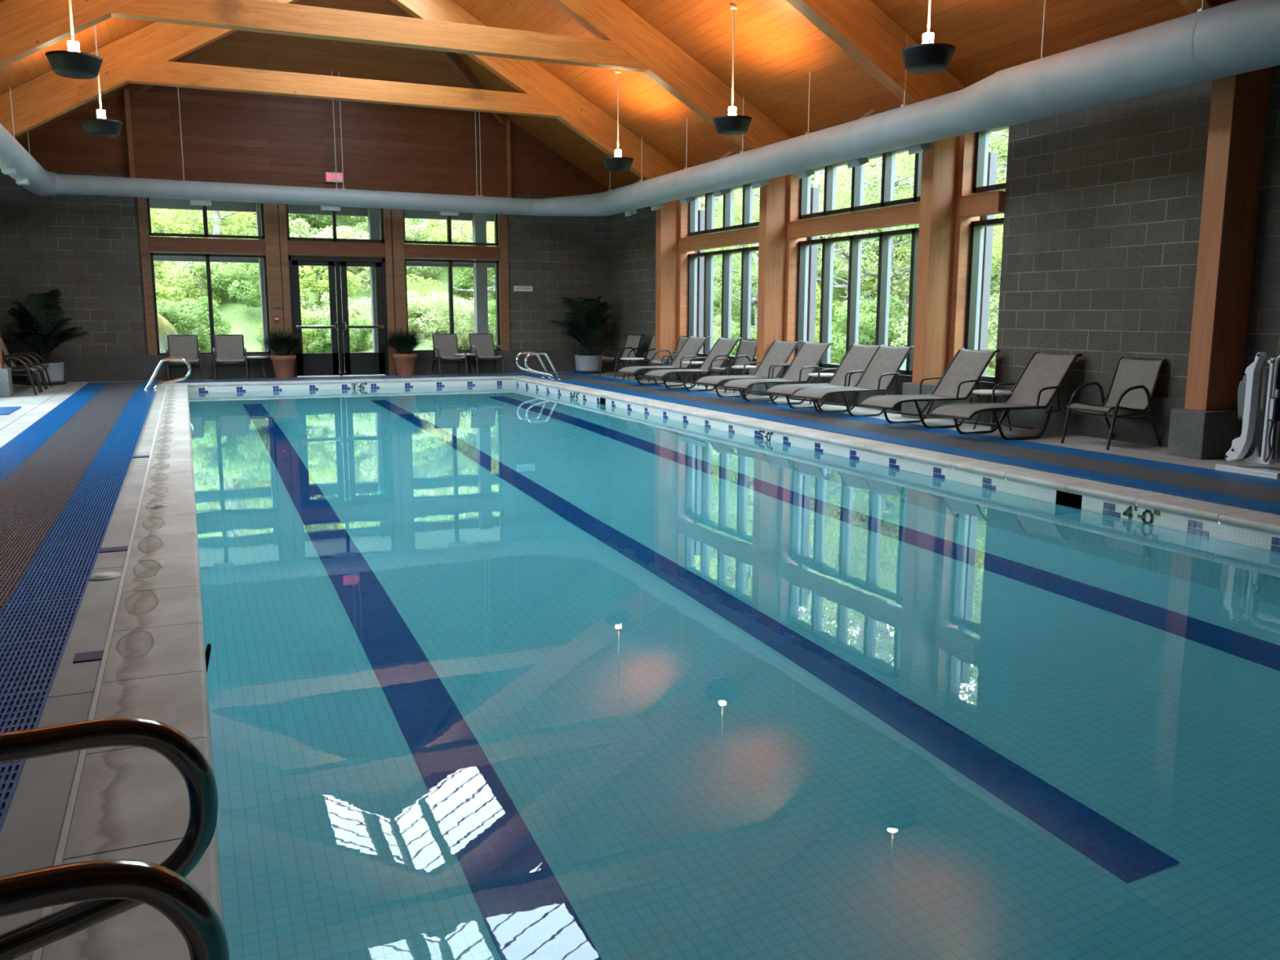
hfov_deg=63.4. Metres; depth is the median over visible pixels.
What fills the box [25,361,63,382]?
pot
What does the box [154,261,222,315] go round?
shrub
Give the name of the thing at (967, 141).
trim
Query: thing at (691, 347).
sun lounger
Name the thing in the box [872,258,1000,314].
shrub
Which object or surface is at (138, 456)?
tile
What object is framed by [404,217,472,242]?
shrub
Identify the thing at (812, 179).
tree
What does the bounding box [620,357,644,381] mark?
side table
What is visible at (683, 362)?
side table
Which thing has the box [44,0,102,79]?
uplight
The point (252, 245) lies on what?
window
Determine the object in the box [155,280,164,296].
shrub
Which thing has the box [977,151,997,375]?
pier
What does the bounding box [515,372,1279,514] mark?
mat
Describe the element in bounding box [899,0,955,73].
uplight
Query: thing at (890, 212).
window
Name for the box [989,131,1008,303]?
tree
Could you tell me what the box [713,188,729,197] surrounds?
register
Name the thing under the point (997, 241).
tree
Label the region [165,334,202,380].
armchair
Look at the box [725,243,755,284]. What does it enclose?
tree
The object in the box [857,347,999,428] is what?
sun lounger
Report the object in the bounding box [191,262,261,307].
shrub
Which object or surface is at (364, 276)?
shrub
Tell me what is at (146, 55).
roof truss
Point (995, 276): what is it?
shrub
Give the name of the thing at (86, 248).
wall
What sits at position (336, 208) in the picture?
register
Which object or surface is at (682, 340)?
armchair
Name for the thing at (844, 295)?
shrub
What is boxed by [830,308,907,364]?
shrub
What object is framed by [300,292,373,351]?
shrub
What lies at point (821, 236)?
tree
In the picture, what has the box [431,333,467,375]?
armchair
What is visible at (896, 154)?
tree
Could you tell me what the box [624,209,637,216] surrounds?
register
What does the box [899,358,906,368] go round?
wall
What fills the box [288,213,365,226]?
shrub
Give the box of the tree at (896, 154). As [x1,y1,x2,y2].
[817,151,915,264]
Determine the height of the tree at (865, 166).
4.878 m
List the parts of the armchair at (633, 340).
sling frame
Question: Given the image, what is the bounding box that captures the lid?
[86,571,121,581]
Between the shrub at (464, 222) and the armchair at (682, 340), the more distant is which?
the shrub at (464, 222)
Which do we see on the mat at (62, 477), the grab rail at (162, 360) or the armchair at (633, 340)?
the grab rail at (162, 360)
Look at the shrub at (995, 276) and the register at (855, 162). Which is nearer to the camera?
the register at (855, 162)
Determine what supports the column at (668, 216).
on the floor
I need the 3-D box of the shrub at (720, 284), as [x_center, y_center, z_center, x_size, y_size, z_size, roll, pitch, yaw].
[3.021,-5.514,30.467,2.260,1.774,1.996,-2,9,-14]
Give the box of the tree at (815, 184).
[752,165,877,250]
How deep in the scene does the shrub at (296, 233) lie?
28.30 m
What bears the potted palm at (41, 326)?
on the floor
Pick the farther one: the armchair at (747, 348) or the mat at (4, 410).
the armchair at (747, 348)
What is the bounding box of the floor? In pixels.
[0,371,1279,959]
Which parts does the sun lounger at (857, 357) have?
seat frame, armrest, armrest, frame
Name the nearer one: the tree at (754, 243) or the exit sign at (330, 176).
the exit sign at (330, 176)
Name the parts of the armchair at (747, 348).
sling frame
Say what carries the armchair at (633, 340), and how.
on the floor
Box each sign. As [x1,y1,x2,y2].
[325,172,342,182]
[513,285,532,291]
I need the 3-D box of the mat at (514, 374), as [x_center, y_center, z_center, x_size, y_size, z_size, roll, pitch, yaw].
[-5.422,-1.917,19.506,6.590,0.012,0.728,-4,10,-23]
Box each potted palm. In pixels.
[4,288,88,385]
[546,295,613,373]
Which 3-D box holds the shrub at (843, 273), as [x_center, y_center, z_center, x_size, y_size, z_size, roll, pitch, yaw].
[4.750,-4.412,25.111,2.199,1.420,2.065,8,12,40]
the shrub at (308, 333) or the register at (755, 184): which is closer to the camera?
the register at (755, 184)
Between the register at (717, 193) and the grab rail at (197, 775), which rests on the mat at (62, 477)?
the grab rail at (197, 775)
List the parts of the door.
frame, latch rod, frame, latch rod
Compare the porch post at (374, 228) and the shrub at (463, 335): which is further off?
the shrub at (463, 335)
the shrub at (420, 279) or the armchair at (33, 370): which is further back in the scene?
the shrub at (420, 279)
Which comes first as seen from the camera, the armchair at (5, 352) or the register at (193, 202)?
the armchair at (5, 352)
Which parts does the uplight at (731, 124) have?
lamp shade, bulb, rod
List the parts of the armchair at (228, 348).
sling frame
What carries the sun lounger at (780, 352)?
on the floor
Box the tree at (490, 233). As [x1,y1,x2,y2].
[417,219,496,291]
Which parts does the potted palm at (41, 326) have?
stem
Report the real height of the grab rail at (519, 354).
0.517 m
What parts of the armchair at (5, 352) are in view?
sling frame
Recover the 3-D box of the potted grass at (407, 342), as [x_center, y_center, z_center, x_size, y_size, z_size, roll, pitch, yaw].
[-4.590,-2.518,20.220,1.396,0.981,1.404,0,9,-2]
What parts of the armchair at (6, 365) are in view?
sling frame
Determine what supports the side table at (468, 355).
on the floor
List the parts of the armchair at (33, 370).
sling frame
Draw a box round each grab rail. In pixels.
[0,717,218,959]
[0,858,230,959]
[142,357,191,391]
[515,351,551,377]
[524,352,562,379]
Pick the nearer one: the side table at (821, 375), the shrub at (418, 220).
the side table at (821, 375)
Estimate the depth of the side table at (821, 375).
14.04 m
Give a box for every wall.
[0,84,610,383]
[0,312,6,362]
[609,65,1279,462]
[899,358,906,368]
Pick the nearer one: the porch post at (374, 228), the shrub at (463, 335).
the porch post at (374, 228)
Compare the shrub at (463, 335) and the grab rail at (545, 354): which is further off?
the shrub at (463, 335)
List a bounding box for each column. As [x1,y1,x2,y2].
[0,336,13,397]
[649,200,679,381]
[748,174,788,395]
[901,136,959,418]
[1167,66,1271,459]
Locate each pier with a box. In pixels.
[697,209,705,353]
[806,186,819,342]
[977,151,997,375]
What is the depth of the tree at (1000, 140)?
19.68 m
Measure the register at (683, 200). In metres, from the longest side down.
0.258 x 0.140 x 0.085 m
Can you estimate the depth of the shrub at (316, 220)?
30.21 m
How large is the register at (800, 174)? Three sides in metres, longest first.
0.258 x 0.140 x 0.085 m
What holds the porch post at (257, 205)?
on the porch slab
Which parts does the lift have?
arm, plate, battery panel, frame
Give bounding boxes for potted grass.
[249,326,311,378]
[373,326,433,376]
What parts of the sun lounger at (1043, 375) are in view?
seat frame, armrest, frame, armrest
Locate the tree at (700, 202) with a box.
[697,189,742,283]
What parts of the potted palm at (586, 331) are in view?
stem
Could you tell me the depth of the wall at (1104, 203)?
10.29 m
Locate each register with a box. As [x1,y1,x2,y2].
[0,166,16,174]
[15,177,29,186]
[190,199,211,205]
[320,205,340,211]
[440,210,458,216]
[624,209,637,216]
[650,203,664,210]
[680,196,694,204]
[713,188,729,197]
[751,179,768,188]
[795,168,815,179]
[847,156,869,168]
[908,142,933,155]
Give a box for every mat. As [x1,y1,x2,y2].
[0,381,159,833]
[0,406,21,415]
[160,373,524,382]
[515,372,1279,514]
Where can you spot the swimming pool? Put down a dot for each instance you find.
(129, 802)
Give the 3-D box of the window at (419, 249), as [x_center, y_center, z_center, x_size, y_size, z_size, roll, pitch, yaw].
[-3.778,-4.041,20.827,1.960,2.920,0.220,-4,10,-23]
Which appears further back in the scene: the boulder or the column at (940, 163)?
the boulder
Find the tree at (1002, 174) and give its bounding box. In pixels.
[988,130,1008,270]
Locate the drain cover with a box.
[149,504,168,508]
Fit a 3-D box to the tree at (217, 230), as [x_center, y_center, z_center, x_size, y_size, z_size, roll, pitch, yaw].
[-10.930,-7.513,26.454,3.389,6.224,3.632,2,9,13]
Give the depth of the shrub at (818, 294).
23.26 m
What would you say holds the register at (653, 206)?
attached to the air duct
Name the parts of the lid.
plate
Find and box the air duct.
[0,0,1279,216]
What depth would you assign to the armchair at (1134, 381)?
9.84 m
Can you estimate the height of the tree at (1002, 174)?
4.659 m
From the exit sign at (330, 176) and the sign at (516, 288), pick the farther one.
the sign at (516, 288)
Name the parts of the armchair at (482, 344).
sling frame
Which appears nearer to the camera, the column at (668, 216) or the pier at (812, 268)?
the pier at (812, 268)
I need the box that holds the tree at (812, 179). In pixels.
[810,171,877,203]
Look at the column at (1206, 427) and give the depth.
8.79 m
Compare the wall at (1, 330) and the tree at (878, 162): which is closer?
the wall at (1, 330)
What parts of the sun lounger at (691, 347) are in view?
seat frame, armrest, armrest, frame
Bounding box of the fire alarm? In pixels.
[273,315,279,321]
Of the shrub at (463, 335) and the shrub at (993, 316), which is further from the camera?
the shrub at (463, 335)
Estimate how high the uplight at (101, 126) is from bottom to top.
1.500 m
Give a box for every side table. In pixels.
[244,355,269,378]
[454,353,475,374]
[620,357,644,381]
[681,361,706,386]
[731,365,755,393]
[808,373,838,404]
[972,389,1013,431]
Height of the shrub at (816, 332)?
1.329 m
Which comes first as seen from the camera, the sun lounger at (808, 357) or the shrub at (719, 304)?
the sun lounger at (808, 357)
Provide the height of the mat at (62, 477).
0.012 m
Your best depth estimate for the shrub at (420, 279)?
27.62 m
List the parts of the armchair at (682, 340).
sling frame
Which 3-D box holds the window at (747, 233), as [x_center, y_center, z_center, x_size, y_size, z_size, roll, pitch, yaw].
[1.544,-3.485,17.431,0.350,2.910,3.380,-4,10,-23]
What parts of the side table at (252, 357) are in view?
leg, leg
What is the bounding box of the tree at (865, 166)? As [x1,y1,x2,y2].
[810,166,876,248]
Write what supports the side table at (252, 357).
on the floor
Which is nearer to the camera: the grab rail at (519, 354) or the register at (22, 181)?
the register at (22, 181)
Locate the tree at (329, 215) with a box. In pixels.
[318,215,409,244]
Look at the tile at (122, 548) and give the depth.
5.36 m
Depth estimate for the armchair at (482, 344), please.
21.08 m
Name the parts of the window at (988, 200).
frame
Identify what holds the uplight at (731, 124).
hanging from the ceiling
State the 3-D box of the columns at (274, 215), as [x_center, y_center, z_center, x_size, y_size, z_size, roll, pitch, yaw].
[-5.838,-3.700,19.990,6.780,3.380,0.270,-4,10,-23]
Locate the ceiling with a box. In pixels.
[0,0,1189,189]
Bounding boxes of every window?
[146,197,271,355]
[403,209,500,351]
[679,182,759,361]
[787,147,922,375]
[959,126,1008,382]
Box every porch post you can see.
[255,202,267,351]
[367,208,382,352]
[471,213,488,333]
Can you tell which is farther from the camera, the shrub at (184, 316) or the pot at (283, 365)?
the shrub at (184, 316)
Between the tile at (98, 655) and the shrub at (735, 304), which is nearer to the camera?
the tile at (98, 655)
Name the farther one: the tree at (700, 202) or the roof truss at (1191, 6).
the tree at (700, 202)
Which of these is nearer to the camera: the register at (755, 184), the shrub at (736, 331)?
the register at (755, 184)
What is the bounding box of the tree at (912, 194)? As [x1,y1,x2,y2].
[835,194,913,260]
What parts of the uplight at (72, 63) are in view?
rod, bulb, lamp shade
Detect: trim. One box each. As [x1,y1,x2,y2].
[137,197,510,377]
[149,198,496,267]
[677,132,979,364]
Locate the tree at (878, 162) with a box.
[810,152,919,305]
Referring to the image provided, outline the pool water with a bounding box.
[188,384,1279,959]
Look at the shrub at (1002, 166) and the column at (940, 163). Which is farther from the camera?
the shrub at (1002, 166)
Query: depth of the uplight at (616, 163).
16.18 m
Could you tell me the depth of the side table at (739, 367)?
16.10 m
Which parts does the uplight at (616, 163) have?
rod, bulb, lamp shade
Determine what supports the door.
in the wall at (86, 248)
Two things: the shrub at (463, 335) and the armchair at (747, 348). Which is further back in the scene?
the shrub at (463, 335)
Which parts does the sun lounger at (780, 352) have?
seat frame, armrest, armrest, frame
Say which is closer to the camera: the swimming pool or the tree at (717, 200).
the swimming pool
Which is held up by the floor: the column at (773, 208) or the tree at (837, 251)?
the column at (773, 208)
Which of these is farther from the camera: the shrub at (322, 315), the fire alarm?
the shrub at (322, 315)
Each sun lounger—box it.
[617,335,711,386]
[644,337,742,391]
[694,339,802,399]
[721,341,834,404]
[764,343,885,411]
[791,344,913,416]
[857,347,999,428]
[928,351,1082,439]
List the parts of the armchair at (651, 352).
sling frame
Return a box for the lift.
[1214,351,1279,479]
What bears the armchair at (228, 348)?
on the floor
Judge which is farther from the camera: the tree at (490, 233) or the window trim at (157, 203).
the tree at (490, 233)
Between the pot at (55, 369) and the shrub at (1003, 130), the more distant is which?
the shrub at (1003, 130)
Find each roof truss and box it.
[0,0,681,180]
[0,0,791,175]
[1176,0,1270,71]
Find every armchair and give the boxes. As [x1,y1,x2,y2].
[0,337,52,388]
[2,354,41,395]
[3,352,47,391]
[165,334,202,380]
[213,333,248,380]
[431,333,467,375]
[467,333,504,374]
[599,333,644,377]
[623,334,655,380]
[647,336,697,382]
[705,338,756,392]
[1060,356,1167,449]
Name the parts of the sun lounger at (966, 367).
seat frame, armrest, frame, armrest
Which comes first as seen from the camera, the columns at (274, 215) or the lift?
the lift
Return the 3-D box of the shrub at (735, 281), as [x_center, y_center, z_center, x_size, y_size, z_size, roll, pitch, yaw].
[3.441,-5.638,29.997,2.959,2.080,2.809,4,10,25]
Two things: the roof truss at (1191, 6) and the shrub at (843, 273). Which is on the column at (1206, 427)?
the roof truss at (1191, 6)
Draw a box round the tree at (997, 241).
[991,177,1003,300]
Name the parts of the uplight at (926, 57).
lamp shade, bulb, rod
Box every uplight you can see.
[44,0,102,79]
[80,24,123,137]
[602,70,633,171]
[711,4,751,135]
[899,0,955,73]
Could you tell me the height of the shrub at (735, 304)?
1.260 m
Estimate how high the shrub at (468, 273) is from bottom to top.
1.509 m
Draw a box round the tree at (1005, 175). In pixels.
[995,164,1006,184]
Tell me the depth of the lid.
4.82 m
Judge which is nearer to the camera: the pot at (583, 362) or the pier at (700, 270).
the pier at (700, 270)
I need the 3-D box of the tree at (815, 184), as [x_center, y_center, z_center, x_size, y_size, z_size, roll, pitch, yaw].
[4.747,-7.670,27.810,3.629,6.445,3.654,-1,9,-5]
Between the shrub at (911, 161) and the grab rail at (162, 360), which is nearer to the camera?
the grab rail at (162, 360)
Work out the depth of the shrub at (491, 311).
26.53 m
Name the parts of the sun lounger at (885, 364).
seat frame, armrest, frame, armrest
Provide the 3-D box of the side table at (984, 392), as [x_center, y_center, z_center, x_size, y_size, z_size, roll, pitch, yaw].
[3.780,-0.740,11.072,0.450,0.423,0.450,-4,10,-23]
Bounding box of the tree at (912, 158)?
[895,149,1003,190]
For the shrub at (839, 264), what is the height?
1.923 m
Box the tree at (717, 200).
[698,187,742,220]
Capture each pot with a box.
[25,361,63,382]
[270,355,296,378]
[392,353,417,376]
[574,355,602,371]
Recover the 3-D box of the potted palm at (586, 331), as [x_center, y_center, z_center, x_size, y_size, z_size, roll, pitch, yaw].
[-1.153,-2.997,21.315,1.189,1.600,1.284,5,10,27]
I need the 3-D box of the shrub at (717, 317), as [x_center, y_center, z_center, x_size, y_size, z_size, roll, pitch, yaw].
[1.908,-3.489,25.775,1.778,1.250,1.688,-1,9,-4]
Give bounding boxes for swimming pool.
[31,375,1279,959]
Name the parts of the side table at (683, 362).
leg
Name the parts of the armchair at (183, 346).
sling frame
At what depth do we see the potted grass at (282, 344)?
19.19 m
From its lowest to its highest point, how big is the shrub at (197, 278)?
1.946 m
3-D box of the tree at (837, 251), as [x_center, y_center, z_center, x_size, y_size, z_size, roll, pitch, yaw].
[5.177,-6.626,23.251,2.890,6.720,3.748,3,9,16]
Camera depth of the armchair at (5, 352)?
16.76 m
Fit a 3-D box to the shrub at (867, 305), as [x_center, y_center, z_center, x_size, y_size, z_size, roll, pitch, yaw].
[4.963,-2.791,20.372,2.626,1.696,2.466,-1,9,-10]
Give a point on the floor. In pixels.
(30, 833)
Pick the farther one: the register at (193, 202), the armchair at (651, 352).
the armchair at (651, 352)
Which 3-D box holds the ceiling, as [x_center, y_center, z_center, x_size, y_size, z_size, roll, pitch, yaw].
[-0.822,-5.466,8.090,12.040,3.474,27.500,-4,10,-23]
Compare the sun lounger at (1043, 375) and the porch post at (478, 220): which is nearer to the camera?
the sun lounger at (1043, 375)
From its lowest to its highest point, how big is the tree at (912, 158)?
5.358 m
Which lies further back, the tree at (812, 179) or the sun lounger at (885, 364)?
the tree at (812, 179)
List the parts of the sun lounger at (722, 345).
seat frame, armrest, armrest, frame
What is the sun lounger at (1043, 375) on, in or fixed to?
on the floor
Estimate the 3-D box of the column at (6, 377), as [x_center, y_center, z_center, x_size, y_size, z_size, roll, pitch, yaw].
[-9.412,-2.839,14.780,0.510,3.310,0.340,-4,10,-23]
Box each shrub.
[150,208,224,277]
[153,236,242,305]
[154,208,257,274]
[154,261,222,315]
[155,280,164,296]
[156,296,232,352]
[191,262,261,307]
[241,235,361,312]
[250,218,344,277]
[255,307,321,353]
[288,213,332,234]
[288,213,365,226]
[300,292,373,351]
[301,225,370,292]
[302,315,372,353]
[329,222,368,271]
[354,216,466,239]
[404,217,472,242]
[406,274,445,328]
[407,290,458,338]
[407,291,474,335]
[407,291,489,348]
[431,220,495,270]
[453,266,495,299]
[488,298,496,349]
[712,304,721,329]
[712,314,737,343]
[713,254,757,315]
[713,263,755,312]
[713,285,756,324]
[714,191,759,248]
[730,321,756,357]
[754,269,846,315]
[814,325,839,363]
[815,268,848,315]
[815,282,860,342]
[816,245,904,278]
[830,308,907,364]
[834,293,908,346]
[844,237,911,311]
[863,225,919,277]
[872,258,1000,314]
[889,293,999,373]
[894,160,914,199]
[905,288,999,330]
[907,216,1000,282]
[988,129,1008,168]
[989,130,1007,165]
[990,245,1000,312]
[996,160,1006,183]
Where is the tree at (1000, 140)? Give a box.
[821,128,1008,306]
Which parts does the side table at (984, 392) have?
leg, leg, leg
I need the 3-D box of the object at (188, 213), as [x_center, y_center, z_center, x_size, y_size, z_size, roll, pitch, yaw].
[-11.654,-6.745,28.605,3.210,2.377,3.380,-4,10,-24]
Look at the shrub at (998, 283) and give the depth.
20.34 m
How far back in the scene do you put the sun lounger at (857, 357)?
13.50 m
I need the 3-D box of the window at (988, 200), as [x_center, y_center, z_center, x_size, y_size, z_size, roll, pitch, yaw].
[3.991,-2.588,11.882,0.350,2.910,0.640,-4,10,-23]
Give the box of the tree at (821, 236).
[817,208,858,266]
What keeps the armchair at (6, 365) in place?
on the floor
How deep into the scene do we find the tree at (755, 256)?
25.22 m
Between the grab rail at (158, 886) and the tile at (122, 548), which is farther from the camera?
the tile at (122, 548)
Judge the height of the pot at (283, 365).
0.440 m
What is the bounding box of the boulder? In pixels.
[157,312,177,352]
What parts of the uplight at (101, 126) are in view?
rod, bulb, lamp shade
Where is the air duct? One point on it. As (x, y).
(1237, 37)
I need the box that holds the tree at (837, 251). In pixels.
[816,153,915,308]
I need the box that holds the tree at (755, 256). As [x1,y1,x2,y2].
[697,187,822,338]
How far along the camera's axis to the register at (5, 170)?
13.58 m
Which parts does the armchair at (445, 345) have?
leg, sling frame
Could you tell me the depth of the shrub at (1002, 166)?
25.93 m
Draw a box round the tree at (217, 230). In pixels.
[150,208,292,268]
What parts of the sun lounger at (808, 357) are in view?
seat frame, armrest, frame, armrest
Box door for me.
[285,204,389,377]
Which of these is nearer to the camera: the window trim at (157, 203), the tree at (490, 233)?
the window trim at (157, 203)
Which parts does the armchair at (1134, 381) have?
leg, sling frame, leg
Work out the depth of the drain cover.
6.50 m
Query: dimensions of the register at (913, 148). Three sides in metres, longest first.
0.258 x 0.140 x 0.085 m
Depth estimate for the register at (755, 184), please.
14.66 m
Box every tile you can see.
[73,650,103,662]
[96,546,128,553]
[132,455,149,457]
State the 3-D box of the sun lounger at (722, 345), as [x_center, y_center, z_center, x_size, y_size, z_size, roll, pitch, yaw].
[0.863,-1.878,16.783,1.576,0.840,0.606,-6,11,-32]
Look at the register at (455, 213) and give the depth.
19.85 m
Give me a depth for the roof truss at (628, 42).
13.13 m
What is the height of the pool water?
0.001 m

